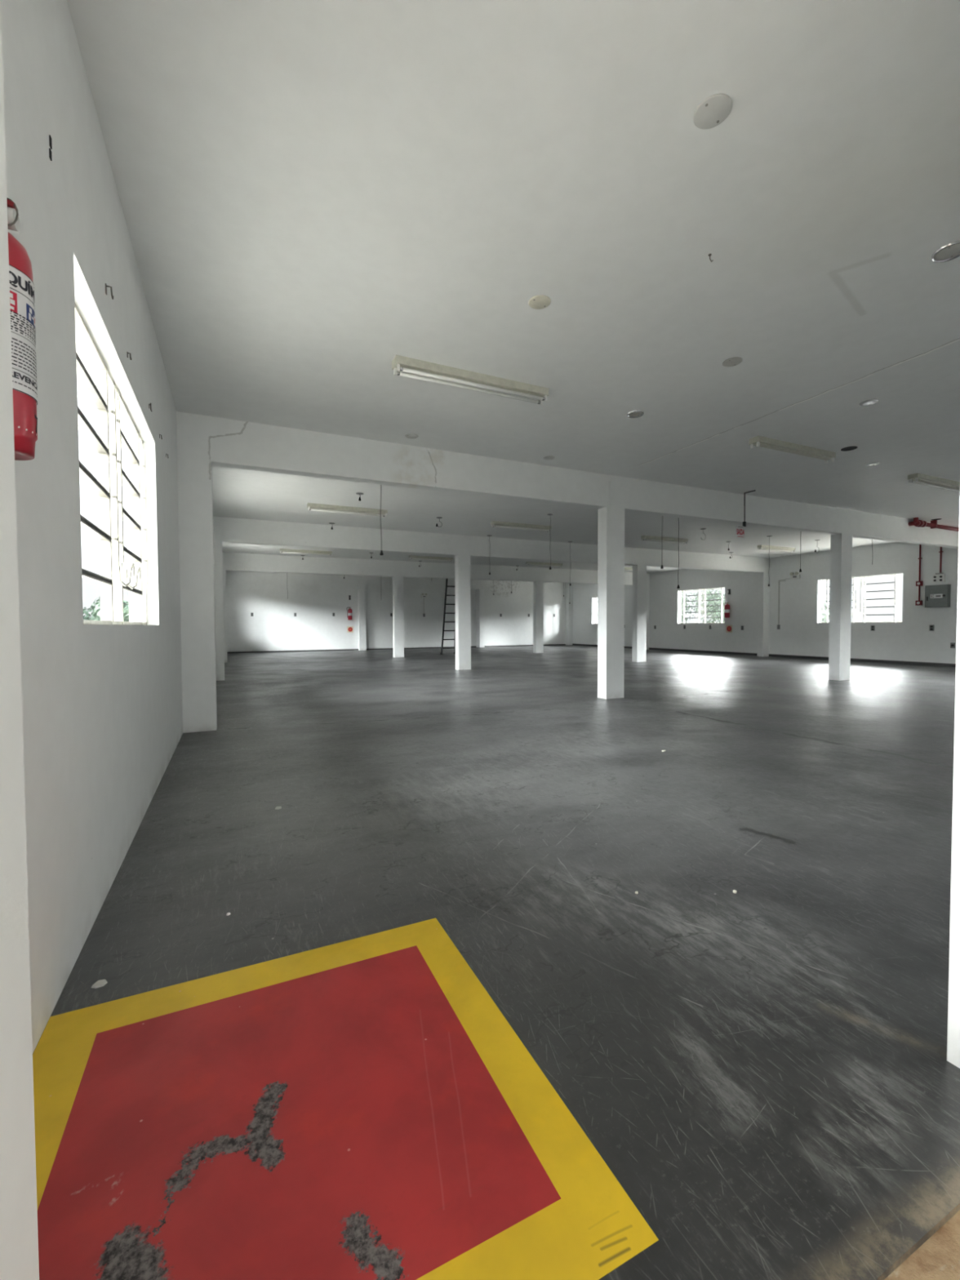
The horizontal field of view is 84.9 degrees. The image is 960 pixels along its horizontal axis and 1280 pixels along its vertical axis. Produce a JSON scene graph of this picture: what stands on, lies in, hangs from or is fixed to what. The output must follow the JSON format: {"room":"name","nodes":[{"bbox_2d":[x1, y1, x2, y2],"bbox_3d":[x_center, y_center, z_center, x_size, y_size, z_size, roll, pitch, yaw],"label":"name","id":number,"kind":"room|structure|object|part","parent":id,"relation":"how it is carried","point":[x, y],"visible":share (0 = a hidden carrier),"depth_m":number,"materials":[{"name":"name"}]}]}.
{"room":"factory floor","nodes":[
{"label":"factory floor","id":0,"kind":"room"},
{"bbox_2d":[0,0,182,1053],"bbox_3d":[-4.891,-0.719,9.202,0.160,2.875,19.986,-1,2,-25],"label":"wall","id":1,"kind":"structure","parent":0,"point":[102,707],"depth_m":1.57,"materials":[{"name":"paint"}]},
{"bbox_2d":[6,197,37,460],"bbox_3d":[-0.843,-0.562,0.891,0.116,0.458,0.184,-1,2,-25],"label":"fire extinguisher","id":2,"kind":"object","parent":1,"relation":"attached to","point":[23,333],"visible":0.75,"depth_m":0.93,"materials":[{"name":"red metal"}]},
{"bbox_3d":[-0.855,-0.778,0.923,0.061,0.027,0.020,-1,2,-25],"label":"squeeze lever","id":3,"kind":"part","parent":2,"relation":"part of","materials":[{"name":"red metal"}]},
{"bbox_2d":[8,264,37,404],"bbox_3d":[-0.855,-0.540,0.930,0.104,0.212,0.105,-1,2,-25],"label":"print","id":4,"kind":"object","parent":2,"relation":"attached to","point":[23,333],"depth_m":0.92,"materials":[{"name":"white paper"}]},
{"bbox_2d":[48,134,52,160],"bbox_3d":[-1.161,-1.331,1.420,0.003,0.062,0.016,-1,2,-25],"label":"wall anchor","id":5,"kind":"object","parent":1,"relation":"attached to","point":[50,137],"visible":1,"depth_m":1.42,"materials":[{"name":"grey metal"}]},
{"bbox_2d":[105,283,113,299],"bbox_3d":[-1.451,-1.364,2.058,0.021,0.039,0.040,-1,2,-25],"label":"wall hook","id":6,"kind":"object","parent":1,"relation":"attached to","point":[106,286],"visible":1,"depth_m":2.05,"materials":[{"name":"metal"}]},
{"bbox_2d":[75,303,147,625],"bbox_3d":[-1.702,-0.646,2.460,0.104,1.150,1.870,-1,2,-25],"label":"window","id":7,"kind":"structure","parent":1,"relation":"in","point":[108,441],"depth_m":2.41,"materials":[{"name":"beige paint"}]},
{"bbox_3d":[-1.687,-0.313,2.513,0.024,0.122,0.148,0,2,-7],"label":"handle","id":8,"kind":"part","parent":7,"relation":"part of","materials":[{"name":"beige paint"}]},
{"bbox_3d":[-1.867,-0.754,2.823,0.010,0.840,0.920,-1,2,-25],"label":"control rod","id":9,"kind":"part","parent":7,"relation":"part of","materials":[{"name":"beige paint"}]},
{"bbox_3d":[-1.766,-0.318,2.682,0.024,0.122,0.148,0,2,-7],"label":"handle","id":10,"kind":"part","parent":7,"relation":"part of","materials":[{"name":"beige paint"}]},
{"bbox_2d":[177,457,217,733],"bbox_3d":[-2.607,-0.397,4.854,0.271,2.468,0.180,-1,2,-25],"label":"column","id":11,"kind":"structure","parent":1,"relation":"attached to","point":[195,496],"depth_m":4.77,"materials":[{"name":"paint"}]},
{"bbox_2d":[213,541,224,680],"bbox_3d":[-4.692,-0.509,9.293,0.271,2.449,0.180,-1,2,-25],"label":"column","id":12,"kind":"structure","parent":1,"relation":"attached to","point":[218,559],"depth_m":9.24,"materials":[{"name":"paint"}]},
{"bbox_2d":[222,569,227,662],"bbox_3d":[-6.776,-0.614,13.731,0.271,2.414,0.180,-1,2,-25],"label":"column","id":13,"kind":"structure","parent":1,"relation":"attached to","point":[224,571],"depth_m":13.69,"materials":[{"name":"paint"}]},
{"bbox_2d":[226,570,565,652],"bbox_3d":[-2.476,-1.091,21.458,14.953,2.875,0.160,-1,2,-25],"label":"wall","id":14,"kind":"structure","parent":0,"point":[273,625],"depth_m":20.42,"materials":[{"name":"paint"}]},
{"bbox_2d":[346,606,352,619],"bbox_3d":[-4.977,-1.019,20.079,0.162,0.494,0.184,1,2,27],"label":"fire extinguisher","id":15,"kind":"object","parent":14,"relation":"attached to","point":[349,611],"visible":1,"depth_m":20.03,"materials":[{"name":"red metal"}]},
{"bbox_2d":[346,626,353,632],"bbox_3d":[-4.990,-0.406,20.205,0.230,0.230,0.005,-1,2,-25],"label":"sign","id":16,"kind":"object","parent":14,"relation":"attached to","point":[349,628],"visible":1,"depth_m":20.20,"materials":[{"name":"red plastic"}]},
{"bbox_2d":[357,586,366,650],"bbox_3d":[-4.557,-0.840,20.278,0.260,2.460,0.220,-1,2,-25],"label":"column","id":17,"kind":"structure","parent":14,"relation":"attached to","point":[361,589],"depth_m":20.18,"materials":[{"name":"paint"}]},
{"bbox_2d":[226,644,565,653],"bbox_3d":[-2.542,0.328,21.371,14.393,0.045,0.012,-1,2,-25],"label":"baseboard","id":18,"kind":"structure","parent":14,"relation":"attached to","point":[545,644],"depth_m":20.29,"materials":[{"name":"grey paint"}]},
{"bbox_2d":[421,593,426,617],"bbox_3d":[-2.269,-1.425,21.406,0.260,0.954,0.094,-1,2,-25],"label":"emergency light","id":19,"kind":"object","parent":14,"relation":"attached to","point":[423,596],"visible":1,"depth_m":21.43,"materials":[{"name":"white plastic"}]},
{"bbox_2d":[475,589,484,647],"bbox_3d":[0.008,-0.915,22.342,0.220,2.450,0.360,-1,2,-25],"label":"column","id":20,"kind":"structure","parent":14,"relation":"attached to","point":[479,593],"depth_m":22.20,"materials":[{"name":"paint"}]},
{"bbox_2d":[0,0,959,1279],"bbox_3d":[6.017,-0.593,3.373,14.633,2.875,0.160,-1,2,-25],"label":"wall","id":21,"kind":"structure","parent":0,"point":[19,1234],"depth_m":0.44,"materials":[{"name":"paint"}]},
{"bbox_2d":[884,1209,959,1279],"bbox_3d":[1.621,1.017,1.099,4.690,0.148,0.300,-1,2,-25],"label":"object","id":22,"kind":"object","parent":21,"relation":"attached to","point":[938,1258],"depth_m":0.81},
{"bbox_2d":[32,644,959,1279],"bbox_3d":[1.777,0.670,12.460,14.953,0.150,20.146,-1,2,-25],"label":"floor","id":23,"kind":"structure","parent":0,"point":[762,1069],"depth_m":1.92,"materials":[{"name":"grey paint"}]},
{"bbox_2d":[91,979,107,988],"bbox_3d":[-1.029,0.929,1.421,0.036,0.007,0.028,-1,2,-25],"label":"flake","id":24,"kind":"object","parent":23,"relation":"on","point":[100,983],"visible":1,"depth_m":1.42,"materials":[{"name":"grey plastic"}]},
{"bbox_2d":[32,918,658,1279],"bbox_3d":[-0.393,0.940,1.065,1.017,0.001,1.005,-1,2,-25],"label":"floor marking","id":25,"kind":"object","parent":23,"relation":"on","point":[364,1108],"depth_m":0.99,"materials":[{"name":"red paint"}]},
{"bbox_2d":[392,576,404,657],"bbox_3d":[-2.452,-0.693,15.760,0.289,2.415,0.180,-1,2,-25],"label":"column","id":26,"kind":"structure","parent":23,"relation":"on","point":[397,581],"depth_m":15.68,"materials":[{"name":"paint"}]},
{"bbox_2d":[440,578,455,654],"bbox_3d":[-0.966,-0.953,16.998,0.526,2.850,0.450,-1,2,-25],"label":"ladder","id":27,"kind":"object","parent":23,"relation":"on","point":[446,586],"visible":0.75,"depth_m":17.00,"materials":[{"name":"metal"}]},
{"bbox_3d":[-1.138,-0.950,16.912,0.052,2.850,0.457,-2,2,-38],"label":"rail","id":28,"kind":"part","parent":27,"relation":"part of","materials":[{"name":"metal"}]},
{"bbox_3d":[-0.789,-0.956,17.075,0.052,2.850,0.457,-1,2,-13],"label":"rail","id":29,"kind":"part","parent":27,"relation":"part of","materials":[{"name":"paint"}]},
{"bbox_2d":[454,555,471,670],"bbox_3d":[-0.368,-0.588,11.321,0.289,2.450,0.180,-1,2,-25],"label":"column","id":30,"kind":"structure","parent":23,"relation":"on","point":[462,562],"depth_m":11.24,"materials":[{"name":"paint"}]},
{"bbox_2d":[533,581,543,653],"bbox_3d":[1.980,-0.773,17.839,0.296,2.415,0.180,-1,2,-25],"label":"column","id":31,"kind":"structure","parent":23,"relation":"on","point":[538,586],"depth_m":17.76,"materials":[{"name":"paint"}]},
{"bbox_2d":[597,506,624,698],"bbox_3d":[1.717,-0.475,6.882,0.289,2.469,0.180,-1,2,-25],"label":"column","id":32,"kind":"structure","parent":23,"relation":"on","point":[611,523],"depth_m":6.81,"materials":[{"name":"paint"}]},
{"bbox_2d":[631,564,646,662],"bbox_3d":[4.065,-0.668,13.400,0.296,2.450,0.180,-1,2,-25],"label":"column","id":33,"kind":"structure","parent":23,"relation":"on","point":[638,637],"depth_m":13.32,"materials":[{"name":"paint"}]},
{"bbox_2d":[828,533,852,680],"bbox_3d":[6.149,-0.555,8.962,0.296,2.469,0.180,-1,2,-25],"label":"column","id":34,"kind":"structure","parent":23,"relation":"on","point":[841,544],"depth_m":8.89,"materials":[{"name":"paint"}]},
{"bbox_2d":[66,0,959,582],"bbox_3d":[1.721,-2.381,12.460,15.553,0.200,20.546,-1,2,-25],"label":"ceiling","id":35,"kind":"structure","parent":0,"point":[314,195],"depth_m":2.57,"materials":[{"name":"paint"}]},
{"bbox_2d":[280,548,332,555],"bbox_3d":[-4.418,-2.233,13.369,1.270,0.098,0.110,-1,2,-25],"label":"fluorescent fixture","id":36,"kind":"object","parent":35,"relation":"attached to","point":[282,550],"visible":1,"depth_m":13.32,"materials":[{"name":"white metal"}]},
{"bbox_2d":[306,502,387,516],"bbox_3d":[-2.131,-2.099,8.501,1.270,0.098,0.110,-1,2,-25],"label":"fluorescent fixture","id":37,"kind":"object","parent":35,"relation":"attached to","point":[319,507],"visible":1,"depth_m":8.46,"materials":[{"name":"white metal"}]},
{"bbox_2d":[355,492,363,501],"bbox_3d":[-1.742,-2.072,7.612,0.110,0.107,0.110,-1,2,-25],"label":"socket","id":38,"kind":"object","parent":35,"relation":"hanging from","point":[357,493],"visible":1,"depth_m":7.60,"materials":[{"name":"grey plastic"}]},
{"bbox_2d":[380,484,381,532],"bbox_3d":[-1.040,-1.399,5.601,0.036,0.488,0.019,-1,2,-25],"label":"socket","id":39,"kind":"object","parent":35,"relation":"hanging from","point":[380,485],"depth_m":5.65,"materials":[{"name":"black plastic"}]},
{"bbox_3d":[-1.065,-1.505,5.649,0.014,1.125,0.019,0,2,20],"label":"cord","id":40,"kind":"part","parent":39,"relation":"part of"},
{"bbox_2d":[404,433,417,438],"bbox_3d":[-0.690,-2.055,5.300,0.132,0.009,0.132,-1,2,-25],"label":"ceiling box cover","id":41,"kind":"object","parent":35,"relation":"attached to","point":[408,435],"visible":1,"depth_m":5.29,"materials":[{"name":"paint"}]},
{"bbox_2d":[408,555,453,561],"bbox_3d":[-1.369,-2.286,14.733,1.270,0.098,0.110,-1,2,-25],"label":"fluorescent fixture","id":42,"kind":"object","parent":35,"relation":"attached to","point":[411,557],"visible":1,"depth_m":14.68,"materials":[{"name":"white metal"}]},
{"bbox_2d":[222,551,649,585],"bbox_3d":[-0.276,-2.168,16.725,14.633,0.461,0.150,-1,2,-25],"label":"beam","id":43,"kind":"structure","parent":35,"relation":"attached to","point":[239,562],"depth_m":15.55,"materials":[{"name":"paint"}]},
{"bbox_2d":[435,516,442,527],"bbox_3d":[-0.723,-2.094,9.350,0.109,0.171,0.109,1,2,26],"label":"socket","id":44,"kind":"object","parent":35,"relation":"hanging from","point":[437,517],"visible":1,"depth_m":9.33,"materials":[{"name":"grey plastic"}]},
{"bbox_2d":[391,355,548,404],"bbox_3d":[-0.041,-1.976,4.026,1.270,0.098,0.110,-1,2,-25],"label":"fluorescent fixture","id":45,"kind":"object","parent":35,"relation":"attached to","point":[399,363],"visible":1,"depth_m":3.97,"materials":[{"name":"white metal"}]},
{"bbox_2d":[213,516,769,573],"bbox_3d":[1.809,-2.063,12.286,14.633,0.426,0.150,-1,2,-25],"label":"beam","id":46,"kind":"structure","parent":35,"relation":"attached to","point":[225,530],"depth_m":11.00,"materials":[{"name":"paint"}]},
{"bbox_2d":[379,535,383,555],"bbox_3d":[-1.032,-1.004,5.600,0.036,0.206,0.136,-1,2,-25],"label":"socket","id":47,"kind":"object","parent":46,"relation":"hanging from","point":[381,553],"depth_m":5.66,"materials":[{"name":"black plastic"}]},
{"bbox_2d":[490,520,551,532],"bbox_3d":[0.795,-2.155,9.984,1.270,0.098,0.110,-1,2,-25],"label":"fluorescent fixture","id":48,"kind":"object","parent":35,"relation":"attached to","point":[494,523],"visible":1,"depth_m":9.93,"materials":[{"name":"white metal"}]},
{"bbox_2d":[528,294,551,309],"bbox_3d":[0.352,-1.994,3.105,0.132,0.009,0.132,-1,2,-25],"label":"ceiling box cover","id":49,"kind":"object","parent":35,"relation":"attached to","point":[540,301],"visible":1,"depth_m":3.10,"materials":[{"name":"beige plastic"}]},
{"bbox_2d":[525,561,562,567],"bbox_3d":[1.998,-2.346,16.290,1.270,0.098,0.110,-1,2,-25],"label":"fluorescent fixture","id":50,"kind":"object","parent":35,"relation":"attached to","point":[531,563],"visible":1,"depth_m":16.23,"materials":[{"name":"white metal"}]},
{"bbox_2d":[543,455,555,459],"bbox_3d":[0.791,-2.082,6.005,0.132,0.009,0.132,-1,2,-25],"label":"ceiling box cover","id":51,"kind":"object","parent":35,"relation":"attached to","point":[548,457],"visible":1,"depth_m":5.98,"materials":[{"name":"paint"}]},
{"bbox_2d":[546,513,553,569],"bbox_3d":[1.223,-1.703,9.125,0.110,0.955,0.110,-1,2,-25],"label":"socket","id":52,"kind":"object","parent":35,"relation":"hanging from","point":[550,514],"visible":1,"depth_m":9.12,"materials":[{"name":"grey plastic"}]},
{"bbox_3d":[1.223,-1.718,9.126,0.019,0.925,0.020,-1,2,-25],"label":"cord","id":53,"kind":"part","parent":52,"relation":"part of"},
{"bbox_2d":[176,411,959,548],"bbox_3d":[3.893,-1.950,7.847,14.633,0.407,0.150,-1,2,-25],"label":"beam","id":54,"kind":"structure","parent":35,"relation":"attached to","point":[222,442],"depth_m":6.01,"materials":[{"name":"paint"}]},
{"bbox_2d":[608,480,610,506],"bbox_3d":[1.658,-1.866,6.709,0.015,0.320,0.015,0,2,-3],"label":"trim","id":55,"kind":"structure","parent":54,"relation":"attached to","point":[610,481],"depth_m":6.70,"materials":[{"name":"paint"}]},
{"bbox_2d":[568,541,573,585],"bbox_3d":[2.090,-1.766,12.150,0.110,1.015,0.110,-1,2,-25],"label":"socket","id":56,"kind":"object","parent":35,"relation":"hanging from","point":[568,541],"visible":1,"depth_m":12.15,"materials":[{"name":"grey plastic"}]},
{"bbox_3d":[2.089,-1.781,12.149,0.019,0.985,0.022,-1,2,-25],"label":"cord","id":57,"kind":"part","parent":56,"relation":"part of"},
{"bbox_2d":[624,567,632,570],"bbox_3d":[5.027,-2.402,17.767,1.270,0.098,0.110,-1,2,-25],"label":"fluorescent fixture","id":58,"kind":"object","parent":35,"relation":"attached to","point":[625,568],"visible":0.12,"depth_m":17.73,"materials":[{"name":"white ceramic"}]},
{"bbox_2d":[626,409,644,417],"bbox_3d":[1.409,-2.046,4.760,0.152,0.012,0.152,-1,2,-25],"label":"ceiling box cover","id":59,"kind":"object","parent":35,"relation":"attached to","point":[633,414],"visible":1,"depth_m":4.76,"materials":[{"name":"grey plastic"}]},
{"bbox_3d":[1.409,-2.049,4.760,0.132,0.007,0.132,-1,2,-25],"label":"plate","id":60,"kind":"part","parent":59,"relation":"part of","materials":[{"name":"grey plastic"}]},
{"bbox_2d":[660,515,663,568],"bbox_3d":[2.548,-1.566,7.342,0.036,1.135,0.036,-1,2,-25],"label":"socket","id":61,"kind":"object","parent":35,"relation":"hanging from","point":[661,567],"visible":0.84,"depth_m":7.34,"materials":[{"name":"black plastic"}]},
{"bbox_2d":[640,535,688,544],"bbox_3d":[4.097,-2.217,11.633,1.270,0.098,0.110,-1,2,-25],"label":"fluorescent fixture","id":62,"kind":"object","parent":35,"relation":"attached to","point":[648,538],"visible":1,"depth_m":11.58,"materials":[{"name":"white metal"}]},
{"bbox_2d":[676,519,679,588],"bbox_3d":[2.829,-1.436,7.478,0.036,1.405,0.036,-1,2,-25],"label":"socket","id":63,"kind":"object","parent":35,"relation":"hanging from","point":[677,587],"visible":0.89,"depth_m":7.48,"materials":[{"name":"black plastic"}]},
{"bbox_3d":[2.826,-1.451,7.476,0.017,1.375,0.021,-1,2,-25],"label":"cord","id":64,"kind":"part","parent":63,"relation":"part of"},
{"bbox_2d":[693,93,732,128],"bbox_3d":[0.865,-1.963,1.954,0.132,0.009,0.132,-1,2,-25],"label":"ceiling box cover","id":65,"kind":"object","parent":35,"relation":"attached to","point":[715,108],"visible":1,"depth_m":1.95,"materials":[{"name":"paint"}]},
{"bbox_2d":[722,356,742,366],"bbox_3d":[1.837,-2.022,3.824,0.132,0.009,0.132,-1,2,-25],"label":"ceiling box cover","id":66,"kind":"object","parent":35,"relation":"attached to","point":[731,362],"visible":1,"depth_m":3.81,"materials":[{"name":"grey plastic"}]},
{"bbox_2d":[735,489,755,537],"bbox_3d":[3.816,-1.815,7.550,0.197,0.661,0.173,-1,2,-25],"label":"exit sign","id":67,"kind":"object","parent":35,"relation":"hanging from","point":[740,530],"visible":1,"depth_m":7.63,"materials":[{"name":"white plastic"}]},
{"bbox_2d":[767,535,772,586],"bbox_3d":[6.323,-1.724,11.487,0.110,1.095,0.110,-1,2,-25],"label":"socket","id":68,"kind":"object","parent":35,"relation":"hanging from","point":[767,535],"visible":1,"depth_m":11.48,"materials":[{"name":"grey plastic"}]},
{"bbox_3d":[6.324,-1.739,11.487,0.018,1.065,0.021,-1,2,-25],"label":"cord","id":69,"kind":"part","parent":68,"relation":"part of","materials":[{"name":"white plastic"}]},
{"bbox_2d":[757,544,795,551],"bbox_3d":[7.385,-2.274,13.076,1.270,0.098,0.110,-1,2,-25],"label":"fluorescent fixture","id":70,"kind":"object","parent":35,"relation":"attached to","point":[762,547],"visible":1,"depth_m":13.03,"materials":[{"name":"white metal"}]},
{"bbox_2d":[748,435,835,463],"bbox_3d":[3.381,-2.038,5.654,1.270,0.098,0.110,-1,2,-25],"label":"fluorescent fixture","id":71,"kind":"object","parent":35,"relation":"attached to","point":[758,441],"visible":1,"depth_m":5.59,"materials":[{"name":"white metal"}]},
{"bbox_2d":[840,446,857,451],"bbox_3d":[4.032,-2.090,5.737,0.150,0.004,0.150,-1,2,-25],"label":"junction hole","id":72,"kind":"object","parent":35,"relation":"attached to","point":[848,448],"visible":1,"depth_m":5.74,"materials":[{"name":"black"}]},
{"bbox_2d":[859,399,878,405],"bbox_3d":[3.358,-2.049,4.537,0.132,0.009,0.132,-1,2,-25],"label":"ceiling box cover","id":73,"kind":"object","parent":35,"relation":"attached to","point":[867,402],"visible":1,"depth_m":4.53,"materials":[{"name":"paint"}]},
{"bbox_2d":[866,462,879,466],"bbox_3d":[4.717,-2.107,6.301,0.132,0.009,0.132,-1,2,-25],"label":"ceiling box cover","id":74,"kind":"object","parent":35,"relation":"attached to","point":[875,463],"visible":1,"depth_m":6.28,"materials":[{"name":"paint"}]},
{"bbox_2d":[907,472,959,493],"bbox_3d":[6.126,-2.089,7.008,1.270,0.098,0.110,-1,2,-25],"label":"fluorescent fixture","id":75,"kind":"object","parent":35,"relation":"attached to","point":[917,477],"visible":1,"depth_m":6.92,"materials":[{"name":"white metal"}]},
{"bbox_2d":[908,517,959,531],"bbox_3d":[9.229,-2.166,10.175,2.991,0.156,0.162,-1,2,-25],"label":"pipe","id":76,"kind":"object","parent":35,"relation":"attached to","point":[920,523],"visible":0.99,"depth_m":9.72,"materials":[{"name":"red metal"}]},
{"bbox_2d":[931,240,959,262],"bbox_3d":[2.413,-1.989,2.692,0.152,0.012,0.152,-1,2,-25],"label":"ceiling box cover","id":77,"kind":"object","parent":35,"relation":"attached to","point":[949,251],"visible":1,"depth_m":2.70,"materials":[{"name":"grey plastic"}]},
{"bbox_3d":[2.413,-1.992,2.692,0.132,0.007,0.132,-1,2,-25],"label":"plate","id":78,"kind":"part","parent":77,"relation":"part of","materials":[{"name":"grey plastic"}]},
{"bbox_2d":[572,542,958,663],"bbox_3d":[8.500,-0.961,15.484,0.160,2.875,19.986,-1,2,-25],"label":"wall","id":79,"kind":"structure","parent":0,"point":[801,633],"depth_m":14.54,"materials":[{"name":"paint"}]},
{"bbox_2d":[565,582,573,644],"bbox_3d":[4.123,-1.203,24.333,0.240,2.875,0.240,-1,2,-25],"label":"column","id":80,"kind":"structure","parent":79,"relation":"attached to","point":[569,588],"depth_m":24.24,"materials":[{"name":"paint"}]},
{"bbox_2d":[593,597,597,623],"bbox_3d":[5.383,-1.255,22.098,0.104,1.150,1.980,-1,2,-25],"label":"window","id":81,"kind":"structure","parent":79,"relation":"in","point":[594,606],"depth_m":22.84,"materials":[{"name":"beige paint"}]},
{"bbox_2d":[645,585,649,649],"bbox_3d":[6.225,-0.849,19.831,0.270,2.414,0.180,-1,2,-25],"label":"trim","id":82,"kind":"structure","parent":79,"relation":"attached to","point":[647,586],"depth_m":19.78,"materials":[{"name":"paint"}]},
{"bbox_2d":[679,587,724,623],"bbox_3d":[7.458,-1.133,17.678,0.104,1.150,1.970,-1,2,-25],"label":"window","id":83,"kind":"structure","parent":79,"relation":"in","point":[699,611],"depth_m":17.75,"materials":[{"name":"beige paint"}]},
{"bbox_3d":[7.272,-1.242,18.056,0.010,0.840,0.968,-1,2,-25],"label":"control rod","id":84,"kind":"part","parent":83,"relation":"part of","materials":[{"name":"beige paint"}]},
{"bbox_2d":[723,602,729,617],"bbox_3d":[7.784,-0.949,16.573,0.183,0.494,0.163,1,2,27],"label":"fire extinguisher","id":85,"kind":"object","parent":79,"relation":"attached to","point":[726,607],"visible":1,"depth_m":16.51,"materials":[{"name":"red metal"}]},
{"bbox_2d":[725,625,732,632],"bbox_3d":[7.885,-0.354,16.623,0.005,0.230,0.230,-1,2,-25],"label":"sign","id":86,"kind":"object","parent":79,"relation":"attached to","point":[728,628],"visible":1,"depth_m":16.63,"materials":[{"name":"red plastic"}]},
{"bbox_2d":[756,572,769,656],"bbox_3d":[8.309,-0.744,15.392,0.270,2.449,0.180,-1,2,-25],"label":"column","id":87,"kind":"structure","parent":79,"relation":"attached to","point":[763,589],"depth_m":15.32,"materials":[{"name":"paint"}]},
{"bbox_2d":[572,643,955,666],"bbox_3d":[8.445,0.444,15.453,0.012,0.070,19.586,-1,2,-25],"label":"baseboard","id":88,"kind":"structure","parent":79,"relation":"attached to","point":[650,648],"depth_m":14.40,"materials":[{"name":"grey paint"}]},
{"bbox_2d":[777,571,800,629],"bbox_3d":[8.674,-1.096,14.807,0.094,1.594,0.660,-1,2,-25],"label":"emergency light","id":89,"kind":"object","parent":79,"relation":"attached to","point":[797,575],"visible":1,"depth_m":14.97,"materials":[{"name":"white plastic"}]},
{"bbox_2d":[818,573,902,622],"bbox_3d":[9.547,-1.011,13.230,0.104,1.150,1.980,-1,2,-25],"label":"window","id":90,"kind":"structure","parent":79,"relation":"in","point":[864,584],"depth_m":13.14,"materials":[{"name":"beige paint"}]},
{"bbox_3d":[9.360,-1.119,13.610,0.010,0.840,0.972,-1,2,-25],"label":"control rod","id":91,"kind":"part","parent":90,"relation":"part of","materials":[{"name":"beige paint"}]},
{"bbox_2d":[871,625,875,631],"bbox_3d":[9.635,-0.291,12.883,0.016,0.130,0.084,-1,2,-25],"label":"wall outlet","id":92,"kind":"object","parent":79,"relation":"attached to","point":[873,627],"visible":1,"depth_m":12.87,"materials":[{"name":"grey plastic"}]},
{"bbox_2d":[915,544,923,605],"bbox_3d":[10.015,-1.546,11.966,0.064,1.510,0.110,-1,2,-25],"label":"conduit","id":93,"kind":"object","parent":79,"relation":"attached to","point":[919,583],"visible":0.91,"depth_m":11.96,"materials":[{"name":"metal"}]},
{"bbox_2d":[928,625,933,631],"bbox_3d":[10.145,-0.271,11.796,0.016,0.130,0.084,-1,2,-25],"label":"wall outlet","id":94,"kind":"object","parent":79,"relation":"attached to","point":[931,627],"visible":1,"depth_m":11.79,"materials":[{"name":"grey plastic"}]},
{"bbox_2d":[924,584,951,607],"bbox_3d":[10.132,-0.971,11.639,0.150,0.490,0.420,-1,2,-25],"label":"electrical panel","id":95,"kind":"object","parent":79,"relation":"attached to","point":[935,596],"visible":1,"depth_m":11.58,"materials":[{"name":"grey metal"}]},
{"bbox_3d":[10.087,-0.970,11.606,0.006,0.090,0.220,-1,2,-25],"label":"display plate","id":96,"kind":"part","parent":95,"relation":"part of","materials":[{"name":"white plastic"}]},
{"bbox_2d":[932,573,945,582],"bbox_3d":[10.159,-1.379,11.629,0.095,0.205,0.200,-1,2,-25],"label":"control box","id":97,"kind":"object","parent":79,"relation":"attached to","point":[938,577],"visible":1,"depth_m":11.61,"materials":[{"name":"white plastic"}]},
{"bbox_2d":[938,546,942,573],"bbox_3d":[10.188,-1.889,11.607,0.044,0.805,0.060,-1,2,-25],"label":"conduit","id":98,"kind":"object","parent":79,"relation":"attached to","point":[941,551],"visible":0.74,"depth_m":11.60,"materials":[{"name":"metal"}]},
{"bbox_2d":[950,642,955,648],"bbox_3d":[10.278,0.119,11.439,0.091,0.120,0.080,-1,2,-25],"label":"wall outlet","id":99,"kind":"object","parent":79,"relation":"attached to","point":[952,644],"visible":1,"depth_m":11.44,"materials":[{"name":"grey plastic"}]},
{"label":"outside","id":100,"kind":"structure","parent":0,"visible":0},
{"bbox_3d":[2.683,0.717,17.857,140.000,0.230,150.000,-1,2,-25],"label":"ground","id":101,"kind":"structure","parent":100,"visible":0},
{"bbox_2d":[83,596,128,620],"bbox_3d":[-15.656,-0.681,22.441,2.345,2.458,2.638,-1,2,-25],"label":"tree","id":102,"kind":"object","parent":101,"relation":"on","point":[87,615],"visible":0.05,"depth_m":21.26,"materials":[{"name":"green plant"}]},
{"bbox_2d":[89,597,128,621],"bbox_3d":[-13.226,-0.554,19.595,2.145,2.352,2.436,-1,2,-25],"label":"tree","id":103,"kind":"object","parent":101,"relation":"on","point":[126,606],"visible":0.1,"depth_m":19.02,"materials":[{"name":"green plant"}]},
{"bbox_2d":[680,591,697,622],"bbox_3d":[13.401,-1.960,36.989,4.620,3.909,3.979,-1,2,-25],"label":"tree","id":104,"kind":"object","parent":101,"relation":"on","point":[682,592],"visible":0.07,"depth_m":36.34,"materials":[{"name":"green plant"}]},
{"bbox_2d":[691,588,724,622],"bbox_3d":[14.563,-1.905,32.059,3.114,4.080,4.775,0,2,18],"label":"tree","id":105,"kind":"object","parent":101,"relation":"on","point":[713,597],"visible":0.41,"depth_m":31.88,"materials":[{"name":"green plant"}]},
{"bbox_2d":[821,598,829,622],"bbox_3d":[16.191,-1.171,26.658,3.373,2.920,3.047,-1,2,-25],"label":"tree","id":106,"kind":"object","parent":101,"relation":"on","point":[824,603],"visible":0.02,"depth_m":25.73,"materials":[{"name":"green plant"}]}
]}

